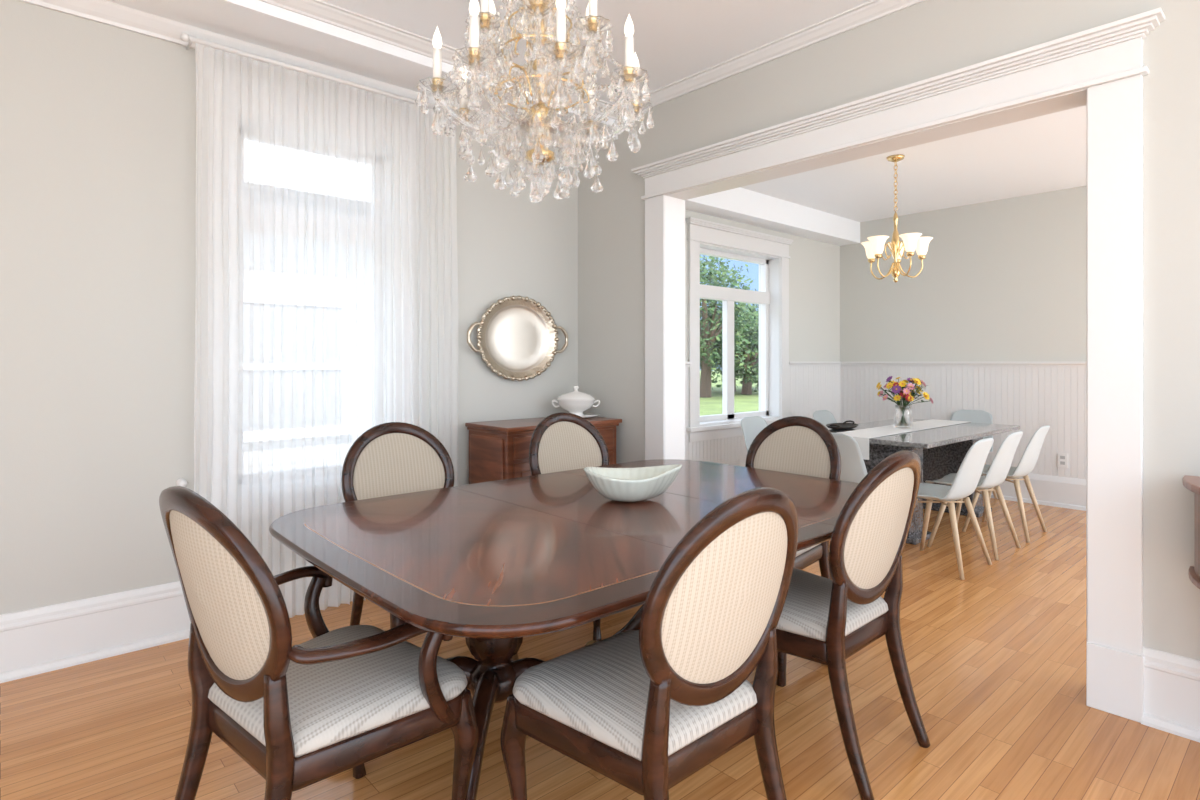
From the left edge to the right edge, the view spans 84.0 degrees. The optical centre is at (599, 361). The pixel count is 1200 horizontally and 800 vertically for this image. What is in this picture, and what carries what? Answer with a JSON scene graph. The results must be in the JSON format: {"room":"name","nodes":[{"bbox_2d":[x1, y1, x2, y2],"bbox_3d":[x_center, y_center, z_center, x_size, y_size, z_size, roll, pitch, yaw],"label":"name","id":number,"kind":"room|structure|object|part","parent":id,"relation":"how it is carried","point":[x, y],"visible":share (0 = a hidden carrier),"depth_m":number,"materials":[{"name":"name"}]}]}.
{"room":"dining room","nodes":[
{"label":"dining room","id":0,"kind":"room"},
{"bbox_2d":[0,0,577,614],"bbox_3d":[-2.144,-0.142,3.196,5.090,3.085,0.280,0,0,-42],"label":"wall","id":1,"kind":"structure","parent":0,"point":[98,120],"depth_m":2.97,"materials":[{"name":"grey paint"}]},
{"bbox_2d":[0,581,190,682],"bbox_3d":[-2.036,1.167,3.075,5.090,0.265,0.045,0,0,-42],"label":"baseboard","id":2,"kind":"structure","parent":1,"relation":"attached to","point":[40,640],"depth_m":2.90,"materials":[{"name":"white"}]},
{"bbox_2d":[176,478,186,486],"bbox_3d":[-1.966,0.570,3.132,0.040,0.040,0.050,0,0,-42],"label":"knob","id":3,"kind":"object","parent":1,"relation":"attached to","point":[180,482],"visible":0.92,"depth_m":3.12,"materials":[{"name":"white plastic"}]},
{"bbox_2d":[18,0,617,148],"bbox_3d":[-1.910,-1.630,2.936,5.090,0.110,0.420,0,0,-42],"label":"trim","id":4,"kind":"structure","parent":1,"relation":"attached to","point":[256,22],"depth_m":3.26,"materials":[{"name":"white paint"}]},
{"bbox_2d":[180,33,457,617],"bbox_3d":[-1.413,-0.111,3.557,1.440,2.798,0.142,0,0,-42],"label":"sheer curtain","id":5,"kind":"object","parent":1,"relation":"hanging from","point":[326,308],"visible":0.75,"depth_m":3.42,"materials":[{"name":"white fabric"}]},
{"bbox_3d":[-1.416,-1.490,3.560,1.440,0.040,0.134,0,0,-42],"label":"curtain rod","id":6,"kind":"part","parent":5,"relation":"part of","materials":[{"name":"white"}]},
{"bbox_2d":[259,0,617,119],"bbox_3d":[-1.745,-1.655,2.752,5.090,0.060,0.075,0,0,-42],"label":"crown molding","id":7,"kind":"structure","parent":1,"relation":"attached to","point":[320,10],"depth_m":3.30,"materials":[{"name":"white paint"}]},
{"bbox_2d":[467,296,567,380],"bbox_3d":[-0.532,-0.155,4.395,0.804,0.566,0.056,0,0,-42],"label":"platter","id":8,"kind":"object","parent":1,"relation":"attached to","point":[517,337],"visible":1,"depth_m":4.40,"materials":[{"name":"silver metal"}]},
{"bbox_2d":[322,0,870,103],"bbox_3d":[-0.287,-1.860,1.134,5.090,0.350,5.870,0,0,-42],"label":"ceiling","id":9,"kind":"structure","parent":0,"point":[675,40],"depth_m":3.30,"materials":[{"name":"white paint"}]},
{"bbox_2d":[415,0,653,202],"bbox_3d":[-0.207,-1.112,2.299,0.781,1.144,0.779,0,0,-42],"label":"crystal chandelier","id":10,"kind":"object","parent":9,"relation":"hanging from","point":[551,48],"visible":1,"depth_m":2.19,"materials":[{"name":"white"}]},
{"bbox_3d":[-0.207,-1.185,2.299,0.691,0.999,0.690,0,0,-42],"label":"gilt stem","id":11,"kind":"part","parent":10,"relation":"part of","materials":[{"name":"gold metal"}]},
{"bbox_2d":[0,498,1199,799],"bbox_3d":[1.313,1.350,2.494,9.290,0.100,5.750,0,0,-42],"label":"floor","id":12,"kind":"structure","parent":0,"point":[995,656],"depth_m":2.38,"materials":[{"name":"brown wood"}]},
{"bbox_2d":[159,486,477,799],"bbox_3d":[-0.745,0.793,1.720,0.672,1.025,0.638,0,0,40],"label":"armchair","id":13,"kind":"object","parent":12,"relation":"on","point":[334,702],"visible":0.98,"depth_m":1.55,"materials":[{"name":"brown wood"}]},
{"bbox_3d":[-0.896,0.793,1.540,0.575,1.025,0.168,0,0,40],"label":"frame","id":14,"kind":"part","parent":13,"relation":"part of","materials":[{"name":"brown wood"}]},
{"bbox_3d":[-0.699,0.905,1.775,0.572,0.079,0.496,0,0,40],"label":"seat rail","id":15,"kind":"part","parent":13,"relation":"part of","materials":[{"name":"brown wood"}]},
{"bbox_2d":[208,625,466,757],"bbox_3d":[-0.699,0.833,1.775,0.572,0.075,0.496,0,0,40],"label":"seat cushion","id":16,"kind":"object","parent":13,"relation":"on","point":[334,706],"depth_m":1.64,"materials":[{"name":"fabric"}]},
{"bbox_2d":[341,422,453,640],"bbox_3d":[-0.768,0.793,2.885,0.547,1.025,0.638,0,0,-42],"label":"dining chair","id":17,"kind":"object","parent":12,"relation":"on","point":[390,458],"visible":0.38,"depth_m":3.05,"materials":[{"name":"beige fabric"}]},
{"bbox_2d":[465,416,621,483],"bbox_3d":[-0.342,0.838,4.250,0.910,0.925,0.466,0,0,-42],"label":"sideboard","id":18,"kind":"object","parent":12,"relation":"on","point":[499,449],"visible":0.24,"depth_m":3.95,"materials":[{"name":"brown wood"}]},
{"bbox_2d":[552,386,599,417],"bbox_3d":[-0.162,0.267,4.484,0.326,0.217,0.246,0,0,-2],"label":"soup tureen","id":19,"kind":"object","parent":18,"relation":"on","point":[576,402],"visible":0.85,"depth_m":4.42,"materials":[{"name":"white ceramic"}]},
{"bbox_3d":[-0.162,0.203,4.484,0.260,0.090,0.198,0,0,-2],"label":"lid","id":20,"kind":"part","parent":19,"relation":"part of","materials":[{"name":"white ceramic"}]},
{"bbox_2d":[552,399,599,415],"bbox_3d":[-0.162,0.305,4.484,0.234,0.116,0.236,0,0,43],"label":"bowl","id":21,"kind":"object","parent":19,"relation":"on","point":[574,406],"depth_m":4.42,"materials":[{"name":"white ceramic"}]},
{"bbox_2d":[529,412,608,640],"bbox_3d":[-0.021,0.793,3.477,0.547,1.025,0.639,0,0,-41],"label":"dining chair","id":22,"kind":"object","parent":12,"relation":"on","point":[562,441],"visible":0.35,"depth_m":3.65,"materials":[{"name":"beige fabric"}]},
{"bbox_3d":[-0.175,0.793,3.655,0.536,1.025,0.168,0,0,-41],"label":"frame","id":23,"kind":"part","parent":22,"relation":"part of","materials":[{"name":"brown wood"}]},
{"bbox_2d":[269,459,917,799],"bbox_3d":[0.076,0.920,2.531,2.222,0.760,1.502,0,0,-42],"label":"dining table","id":24,"kind":"object","parent":12,"relation":"on","point":[493,565],"visible":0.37,"depth_m":2.03,"materials":[{"name":"brown wood"}]},
{"bbox_2d":[584,464,681,501],"bbox_3d":[0.111,0.470,2.606,0.322,0.132,0.320,0,0,39],"label":"ceramic bowl","id":25,"kind":"object","parent":24,"relation":"on","point":[639,483],"visible":1,"depth_m":2.54,"materials":[{"name":"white ceramic"}]},
{"bbox_2d":[500,487,798,799],"bbox_3d":[0.148,0.793,1.697,0.547,1.025,0.638,0,0,-42],"label":"dining chair","id":26,"kind":"object","parent":12,"relation":"on","point":[647,708],"visible":1,"depth_m":1.53,"materials":[{"name":"brown wood"}]},
{"bbox_3d":[0.100,0.905,1.750,0.530,0.079,0.496,0,0,-42],"label":"seat rail","id":27,"kind":"part","parent":26,"relation":"part of","materials":[{"name":"brown wood"}]},
{"bbox_2d":[513,630,756,760],"bbox_3d":[0.100,0.833,1.750,0.530,0.075,0.496,0,0,-42],"label":"seat cushion","id":28,"kind":"object","parent":26,"relation":"on","point":[596,694],"depth_m":1.62,"materials":[{"name":"fabric"}]},
{"bbox_3d":[0.305,0.793,1.522,0.536,1.025,0.168,0,0,-42],"label":"frame","id":29,"kind":"part","parent":26,"relation":"part of","materials":[{"name":"brown wood"}]},
{"bbox_2d":[741,416,767,452],"bbox_3d":[1.475,0.887,5.536,0.475,0.834,0.531,0,0,-42],"label":"chair","id":30,"kind":"object","parent":12,"relation":"on","point":[751,426],"visible":0.21,"depth_m":5.68,"materials":[{"name":"grey plastic"}]},
{"bbox_2d":[745,416,840,579],"bbox_3d":[0.813,0.793,3.248,0.638,1.025,0.547,0,0,-42],"label":"dining chair","id":31,"kind":"object","parent":12,"relation":"on","point":[801,445],"visible":0.33,"depth_m":3.38,"materials":[{"name":"beige fabric"}]},
{"bbox_3d":[0.760,0.905,3.201,0.496,0.079,0.530,0,0,-42],"label":"seat rail","id":32,"kind":"part","parent":31,"relation":"part of","materials":[{"name":"brown wood"}]},
{"bbox_2d":[796,543,820,556],"bbox_3d":[0.760,0.833,3.201,0.496,0.075,0.530,0,0,-42],"label":"seat cushion","id":33,"kind":"object","parent":31,"relation":"on","point":[806,552],"depth_m":3.07,"materials":[{"name":"fabric"}]},
{"bbox_2d":[813,410,836,427],"bbox_3d":[2.329,0.887,6.305,0.475,0.834,0.531,0,0,-42],"label":"chair","id":34,"kind":"object","parent":12,"relation":"on","point":[824,417],"visible":0.12,"depth_m":6.50,"materials":[{"name":"grey plastic"}]},
{"bbox_2d":[832,433,867,482],"bbox_3d":[1.724,0.887,4.620,0.531,0.834,0.475,0,0,-42],"label":"chair","id":35,"kind":"object","parent":12,"relation":"on","point":[853,468],"visible":0.22,"depth_m":4.39,"materials":[{"name":"grey plastic"}]},
{"bbox_2d":[776,450,929,799],"bbox_3d":[0.751,0.793,2.321,0.547,1.025,0.638,0,0,-43],"label":"dining chair","id":36,"kind":"object","parent":12,"relation":"on","point":[825,621],"visible":0.8,"depth_m":2.11,"materials":[{"name":"brown wood"}]},
{"bbox_3d":[0.703,0.905,2.373,0.530,0.079,0.496,0,0,-43],"label":"seat rail","id":37,"kind":"part","parent":36,"relation":"part of","materials":[{"name":"brown wood"}]},
{"bbox_2d":[776,568,887,640],"bbox_3d":[0.703,0.833,2.373,0.530,0.075,0.496,0,0,-43],"label":"seat cushion","id":38,"kind":"object","parent":36,"relation":"on","point":[804,616],"depth_m":2.19,"materials":[{"name":"fabric"}]},
{"bbox_3d":[0.911,0.793,2.149,0.536,1.025,0.168,0,0,-43],"label":"frame","id":39,"kind":"part","parent":36,"relation":"part of","materials":[{"name":"brown wood"}]},
{"bbox_2d":[827,419,1019,544],"bbox_3d":[2.576,0.925,5.508,1.940,0.750,1.040,0,0,-42],"label":"dining table","id":40,"kind":"object","parent":12,"relation":"on","point":[941,451],"visible":0.39,"depth_m":5.31,"materials":[{"name":"stone"}]},
{"bbox_2d":[826,420,857,429],"bbox_3d":[1.994,0.522,5.482,0.238,0.052,0.463,0,0,37],"label":"serving tray","id":41,"kind":"object","parent":40,"relation":"on","point":[837,426],"visible":1,"depth_m":5.42,"materials":[{"name":"black metal"}]},
{"bbox_2d":[837,419,968,459],"bbox_3d":[2.542,0.622,5.545,1.976,0.157,0.340,0,0,-42],"label":"table runner","id":42,"kind":"object","parent":40,"relation":"on","point":[862,436],"visible":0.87,"depth_m":5.28,"materials":[{"name":"white fabric"}]},
{"bbox_2d":[876,376,932,427],"bbox_3d":[2.527,0.328,5.510,0.433,0.428,0.428,0,0,6],"label":"flower vase","id":43,"kind":"object","parent":42,"relation":"on","point":[902,416],"visible":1,"depth_m":5.46,"materials":[{"name":"clear glass"}]},
{"bbox_2d":[917,438,993,579],"bbox_3d":[2.198,0.887,4.284,0.475,0.834,0.531,0,0,-41],"label":"chair","id":44,"kind":"object","parent":12,"relation":"on","point":[966,480],"visible":0.76,"depth_m":4.12,"materials":[{"name":"grey plastic"}]},
{"bbox_2d":[925,431,1022,559],"bbox_3d":[2.629,0.887,4.672,0.475,0.834,0.531,0,0,-42],"label":"chair","id":45,"kind":"object","parent":12,"relation":"on","point":[999,468],"visible":0.88,"depth_m":4.50,"materials":[{"name":"grey plastic"}]},
{"bbox_2d":[950,410,997,498],"bbox_3d":[3.453,0.887,6.338,0.531,0.834,0.475,0,0,-42],"label":"chair","id":46,"kind":"object","parent":12,"relation":"on","point":[974,416],"visible":0.23,"depth_m":6.47,"materials":[{"name":"grey plastic"}]},
{"bbox_2d":[962,425,1049,542],"bbox_3d":[3.105,0.887,5.101,0.475,0.834,0.531,0,0,-43],"label":"chair","id":47,"kind":"object","parent":12,"relation":"on","point":[1029,458],"visible":0.77,"depth_m":4.92,"materials":[{"name":"grey plastic"}]},
{"bbox_2d":[1183,475,1199,588],"bbox_3d":[2.185,0.845,1.698,0.560,0.910,1.120,0,0,-42],"label":"console","id":48,"kind":"object","parent":12,"relation":"on","point":[1192,483],"visible":1,"depth_m":2.17,"materials":[{"name":"brown wood"}]},
{"bbox_2d":[685,210,839,410],"bbox_3d":[1.212,-0.075,6.373,3.850,2.950,0.250,0,0,-42],"label":"wall","id":49,"kind":"structure","parent":0,"point":[814,265],"depth_m":7.11,"materials":[{"name":"white paint"}]},
{"bbox_2d":[685,367,688,459],"bbox_3d":[0.321,0.530,5.389,1.210,1.000,0.004,0,0,-42],"label":"trim","id":50,"kind":"structure","parent":49,"relation":"attached to","point":[686,368],"depth_m":5.77,"materials":[{"name":"white"}]},
{"bbox_2d":[685,361,690,366],"bbox_3d":[0.326,0.020,5.384,1.210,0.050,0.035,0,0,-42],"label":"trim rail","id":51,"kind":"object","parent":49,"relation":"attached to","point":[687,363],"visible":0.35,"depth_m":5.76,"materials":[{"name":"white wood"}]},
{"bbox_2d":[689,436,746,466],"bbox_3d":[1.348,0.835,6.314,1.552,0.390,0.004,0,0,-42],"label":"trim","id":52,"kind":"structure","parent":49,"relation":"attached to","point":[730,451],"depth_m":6.10,"materials":[{"name":"white"}]},
{"bbox_2d":[700,248,769,421],"bbox_3d":[1.245,-0.250,6.426,1.270,1.620,0.075,0,0,-42],"label":"window","id":53,"kind":"structure","parent":49,"relation":"in","point":[728,296],"depth_m":6.43,"materials":[{"name":"white wood"}]},
{"bbox_2d":[685,217,792,442],"bbox_3d":[1.297,-0.275,6.369,1.614,1.950,0.250,0,0,-42],"label":"window frame","id":54,"kind":"structure","parent":49,"relation":"attached to","point":[705,234],"depth_m":6.27,"materials":[{"name":"white wood"}]},
{"bbox_2d":[685,187,859,245],"bbox_3d":[1.376,-1.435,6.191,3.850,0.230,0.240,0,0,-42],"label":"ceiling beam","id":55,"kind":"structure","parent":49,"relation":"attached to","point":[741,205],"depth_m":6.35,"materials":[{"name":"white paint"}]},
{"bbox_2d":[789,366,839,422],"bbox_3d":[2.328,0.530,7.196,1.090,1.000,0.004,0,0,-42],"label":"trim","id":56,"kind":"structure","parent":49,"relation":"attached to","point":[812,389],"depth_m":7.17,"materials":[{"name":"white"}]},
{"bbox_2d":[789,362,840,365],"bbox_3d":[2.333,0.020,7.190,1.090,0.050,0.035,0,0,-42],"label":"trim rail","id":57,"kind":"object","parent":49,"relation":"attached to","point":[790,363],"visible":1,"depth_m":7.16,"materials":[{"name":"white wood"}]},
{"bbox_2d":[578,0,1199,659],"bbox_3d":[1.666,-0.318,2.880,0.150,3.435,5.850,0,0,-42],"label":"wall","id":58,"kind":"structure","parent":0,"point":[926,39],"depth_m":2.76,"materials":[{"name":"grey paint"}]},
{"bbox_2d":[581,126,617,149],"bbox_3d":[-0.045,-1.537,4.615,0.070,0.075,0.420,0,0,-42],"label":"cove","id":59,"kind":"object","parent":58,"relation":"attached to","point":[593,146],"depth_m":4.48,"materials":[{"name":"white paint"}]},
{"bbox_2d":[618,0,924,114],"bbox_3d":[1.817,-1.655,2.544,0.075,0.060,5.150,0,0,-42],"label":"crown molding","id":60,"kind":"structure","parent":58,"relation":"attached to","point":[872,10],"depth_m":3.49,"materials":[{"name":"white paint"}]},
{"bbox_2d":[645,74,1143,722],"bbox_3d":[1.193,0.040,3.396,0.218,2.520,2.507,0,0,-42],"label":"trim","id":61,"kind":"structure","parent":58,"relation":"attached to","point":[1114,110],"depth_m":2.49,"materials":[{"name":"white paint"}]},
{"bbox_2d":[631,7,1164,199],"bbox_3d":[1.108,-1.137,3.320,0.090,0.195,2.619,0,0,-42],"label":"header","id":62,"kind":"object","parent":58,"relation":"attached to","point":[1113,51],"depth_m":2.93,"materials":[{"name":"white paint"}]},
{"bbox_2d":[1141,647,1199,741],"bbox_3d":[2.755,1.167,1.524,0.045,0.265,2.378,0,0,-42],"label":"baseboard","id":63,"kind":"structure","parent":58,"relation":"attached to","point":[1171,681],"depth_m":2.34,"materials":[{"name":"white wood"}]},
{"bbox_2d":[741,105,1085,221],"bbox_3d":[2.876,-1.792,4.675,4.050,0.485,5.100,0,0,-42],"label":"ceiling","id":64,"kind":"structure","parent":0,"point":[1045,153],"depth_m":5.51,"materials":[{"name":"white paint"}]},
{"bbox_2d":[861,154,932,282],"bbox_3d":[2.223,-1.075,5.048,0.525,0.949,0.508,0,0,-42],"label":"pendant chandelier","id":65,"kind":"object","parent":64,"relation":"hanging from","point":[874,248],"visible":1,"depth_m":5.00,"materials":[{"name":"gold metal"}]},
{"bbox_2d":[840,186,1085,361],"bbox_3d":[4.323,-0.075,5.944,0.200,2.950,5.050,0,0,-42],"label":"wall","id":66,"kind":"structure","parent":0,"point":[1003,279],"depth_m":6.51,"materials":[{"name":"white paint"}]},
{"bbox_2d":[840,366,1085,478],"bbox_3d":[4.324,0.530,5.779,0.004,1.000,4.802,0,0,-42],"label":"wainscoting","id":67,"kind":"structure","parent":66,"relation":"attached to","point":[1030,398],"depth_m":6.33,"materials":[{"name":"white wood"}]},
{"bbox_2d":[841,361,1085,366],"bbox_3d":[4.319,0.020,5.773,0.035,0.050,4.800,0,0,-42],"label":"trim rail","id":68,"kind":"object","parent":66,"relation":"attached to","point":[952,363],"visible":0.54,"depth_m":6.45,"materials":[{"name":"white wood"}]},
{"bbox_2d":[983,473,1085,510],"bbox_3d":[4.315,1.160,5.769,0.045,0.280,4.800,0,0,-42],"label":"baseboard","id":69,"kind":"structure","parent":66,"relation":"attached to","point":[1056,491],"depth_m":6.01,"materials":[{"name":"white"}]},
{"bbox_2d":[1057,453,1067,467],"bbox_3d":[4.144,0.880,5.965,0.013,0.130,0.080,0,0,-42],"label":"wall outlet","id":70,"kind":"object","parent":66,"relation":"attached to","point":[1062,458],"visible":1,"depth_m":5.96,"materials":[{"name":"white plastic"}]},
{"label":"outside","id":71,"kind":"structure","parent":0,"visible":0},
{"bbox_2d":[700,370,758,415],"bbox_3d":[-11.827,1.950,72.915,160.000,0.100,115.800,0,0,-42],"label":"lawn","id":72,"kind":"structure","parent":71,"point":[712,405],"depth_m":32.86,"materials":[{"name":"green plant"}]},
{"bbox_2d":[700,255,732,372],"bbox_3d":[5.182,-3.038,40.440,7.380,9.914,7.719,0,0,-42],"label":"leafy tree","id":73,"kind":"object","parent":72,"relation":"on","point":[704,267],"visible":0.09,"depth_m":38.85,"materials":[{"name":"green plant"}]},
{"bbox_2d":[700,255,752,396],"bbox_3d":[5.838,-2.625,36.230,6.283,9.084,6.178,0,0,-42],"label":"leafy tree","id":74,"kind":"object","parent":72,"relation":"on","point":[707,337],"visible":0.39,"depth_m":35.50,"materials":[{"name":"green plant"}]},
{"bbox_2d":[700,302,758,391],"bbox_3d":[8.391,-1.310,43.448,6.891,6.474,7.148,0,0,-42],"label":"leafy tree","id":75,"kind":"object","parent":72,"relation":"on","point":[749,306],"visible":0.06,"depth_m":41.84,"materials":[{"name":"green plant"}]},
{"bbox_2d":[711,309,758,394],"bbox_3d":[8.327,-0.642,39.463,5.881,5.139,5.703,0,0,-42],"label":"leafy tree","id":76,"kind":"object","parent":72,"relation":"on","point":[748,370],"visible":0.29,"depth_m":38.15,"materials":[{"name":"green plant"}]},
{"bbox_2d":[735,288,758,388],"bbox_3d":[10.835,-1.571,45.818,7.996,6.999,7.699,0,0,-42],"label":"leafy tree","id":77,"kind":"object","parent":72,"relation":"on","point":[753,288],"visible":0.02,"depth_m":45.52,"materials":[{"name":"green plant"}]}
]}

